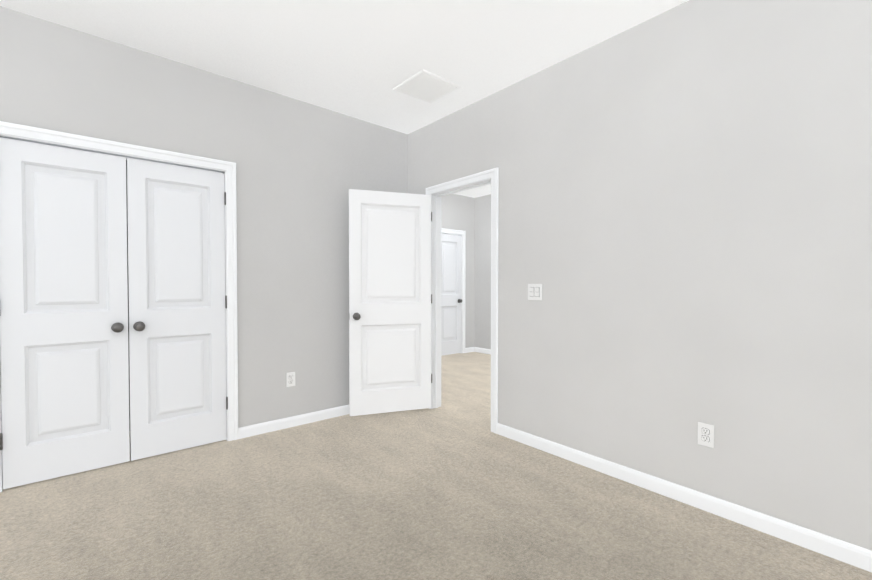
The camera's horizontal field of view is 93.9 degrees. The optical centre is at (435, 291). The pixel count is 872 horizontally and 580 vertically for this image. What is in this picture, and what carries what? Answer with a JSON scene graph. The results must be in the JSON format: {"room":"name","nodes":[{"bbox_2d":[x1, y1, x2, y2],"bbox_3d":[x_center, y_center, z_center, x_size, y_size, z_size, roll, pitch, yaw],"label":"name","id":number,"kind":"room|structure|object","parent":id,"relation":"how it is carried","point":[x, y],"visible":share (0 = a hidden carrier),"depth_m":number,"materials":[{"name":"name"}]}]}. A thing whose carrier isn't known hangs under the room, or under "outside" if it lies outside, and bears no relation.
{"room":"empty bedroom","nodes":[
{"label":"empty bedroom","id":0,"kind":"room"},
{"bbox_2d":[126,160,129,430],"bbox_3d":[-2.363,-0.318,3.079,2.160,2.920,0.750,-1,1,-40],"label":"gap","id":1,"kind":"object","parent":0,"point":[128,300],"depth_m":3.31,"materials":[{"name":"black"}]},
{"bbox_2d":[0,6,407,427],"bbox_3d":[-2.088,-0.312,2.743,4.840,2.920,0.120,-1,1,-40],"label":"wall","id":2,"kind":"structure","parent":0,"point":[302,168],"depth_m":3.25,"materials":[{"name":"grey paint"}]},
{"bbox_2d":[0,138,129,488],"bbox_3d":[-2.272,0.130,2.501,0.612,2.020,0.102,-1,1,-40],"label":"closet door","id":3,"kind":"structure","parent":2,"relation":"in","point":[64,325],"depth_m":2.50,"materials":[{"name":"white paint"}]},
{"bbox_2d":[0,121,237,492],"bbox_3d":[-2.083,0.087,2.753,1.334,2.122,0.155,-1,1,-40],"label":"trim","id":4,"kind":"structure","parent":2,"relation":"attached to","point":[18,132],"depth_m":3.02,"materials":[{"name":"white paint"}]},
{"bbox_2d":[127,158,227,460],"bbox_3d":[-1.801,0.123,2.897,0.612,2.020,0.102,-1,1,-40],"label":"closet door","id":5,"kind":"structure","parent":2,"relation":"in","point":[177,298],"depth_m":2.89,"materials":[{"name":"white paint"}]},
{"bbox_2d":[286,372,294,386],"bbox_3d":[-1.214,0.737,3.411,0.075,0.120,0.009,-1,1,-40],"label":"outlet","id":6,"kind":"object","parent":2,"relation":"attached to","point":[290,379],"visible":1,"depth_m":3.40,"materials":[{"name":"white plastic"}]},
{"bbox_2d":[238,405,349,438],"bbox_3d":[-0.907,1.090,3.673,1.627,0.085,0.014,-1,1,-40],"label":"baseboard","id":7,"kind":"structure","parent":2,"relation":"attached to","point":[270,426],"depth_m":3.41,"materials":[{"name":"white paint"}]},
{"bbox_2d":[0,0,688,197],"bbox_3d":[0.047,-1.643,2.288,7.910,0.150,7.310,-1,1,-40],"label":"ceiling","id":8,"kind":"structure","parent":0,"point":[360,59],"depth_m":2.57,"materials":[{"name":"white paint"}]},
{"bbox_2d":[393,69,460,103],"bbox_3d":[-0.069,-1.587,3.184,0.385,0.015,0.385,-1,1,-40],"label":"ceiling vent","id":9,"kind":"object","parent":8,"relation":"in","point":[426,86],"visible":1,"depth_m":3.15,"materials":[{"name":"white metal"}]},
{"bbox_2d":[0,352,871,579],"bbox_3d":[0.047,1.185,2.336,7.910,0.060,7.310,-1,1,-40],"label":"floor","id":10,"kind":"structure","parent":0,"point":[453,487],"depth_m":2.09,"materials":[{"name":"carpet"}]},
{"bbox_2d":[441,194,474,347],"bbox_3d":[-0.346,-0.375,6.442,2.830,2.920,0.120,-1,1,-40],"label":"wall","id":11,"kind":"structure","parent":0,"point":[457,212],"depth_m":7.11,"materials":[{"name":"grey paint"}]},
{"bbox_2d":[441,234,461,355],"bbox_3d":[0.237,0.056,6.845,0.565,2.020,0.102,-1,1,-40],"label":"hall door","id":12,"kind":"structure","parent":11,"relation":"in","point":[451,294],"depth_m":6.89,"materials":[{"name":"white paint"}]},
{"bbox_2d":[441,228,465,352],"bbox_3d":[0.196,0.016,6.893,0.720,2.122,0.138,-1,1,-40],"label":"door frame","id":13,"kind":"structure","parent":11,"relation":"attached to","point":[454,232],"depth_m":7.04,"materials":[{"name":"white paint"}]},
{"bbox_2d":[474,194,490,348],"bbox_3d":[2.284,-0.358,5.421,0.120,2.920,4.830,-1,1,-40],"label":"wall","id":14,"kind":"structure","parent":0,"point":[482,313],"depth_m":7.08,"materials":[{"name":"grey paint"}]},
{"bbox_2d":[473,347,490,354],"bbox_3d":[2.195,1.059,5.448,0.014,0.085,4.710,-1,1,-40],"label":"baseboard","id":15,"kind":"structure","parent":14,"relation":"attached to","point":[477,349],"depth_m":7.09,"materials":[{"name":"white paint"}]},
{"bbox_2d":[408,0,871,550],"bbox_3d":[1.405,-0.304,2.257,0.120,2.920,5.120,-1,1,-40],"label":"wall","id":16,"kind":"structure","parent":0,"point":[684,214],"depth_m":2.17,"materials":[{"name":"grey paint"}]},
{"bbox_2d":[349,189,431,415],"bbox_3d":[-0.398,0.101,3.731,0.782,2.004,0.170,0,1,-19],"label":"room door","id":17,"kind":"structure","parent":16,"relation":"in","point":[390,298],"depth_m":3.71,"materials":[{"name":"white paint"}]},
{"bbox_2d":[426,167,498,433],"bbox_3d":[0.249,0.072,3.638,0.155,2.122,0.912,-1,1,-40],"label":"door frame","id":18,"kind":"structure","parent":16,"relation":"attached to","point":[472,181],"depth_m":3.65,"materials":[{"name":"white paint"}]},
{"bbox_2d":[528,284,541,299],"bbox_3d":[0.720,0.004,2.974,0.013,0.120,0.125,-1,1,-40],"label":"switch plate","id":19,"kind":"object","parent":16,"relation":"attached to","point":[534,291],"visible":1,"depth_m":2.97,"materials":[{"name":"white plastic"}]},
{"bbox_2d":[497,423,871,571],"bbox_3d":[1.698,1.121,1.829,0.014,0.085,3.750,-1,1,-40],"label":"baseboard","id":20,"kind":"structure","parent":16,"relation":"attached to","point":[842,551],"depth_m":2.12,"materials":[{"name":"white paint"}]},
{"bbox_2d":[698,422,713,447],"bbox_3d":[1.425,0.758,2.152,0.009,0.120,0.075,-1,1,-40],"label":"outlet","id":21,"kind":"object","parent":16,"relation":"attached to","point":[705,434],"visible":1,"depth_m":2.15,"materials":[{"name":"white plastic"}]}
]}

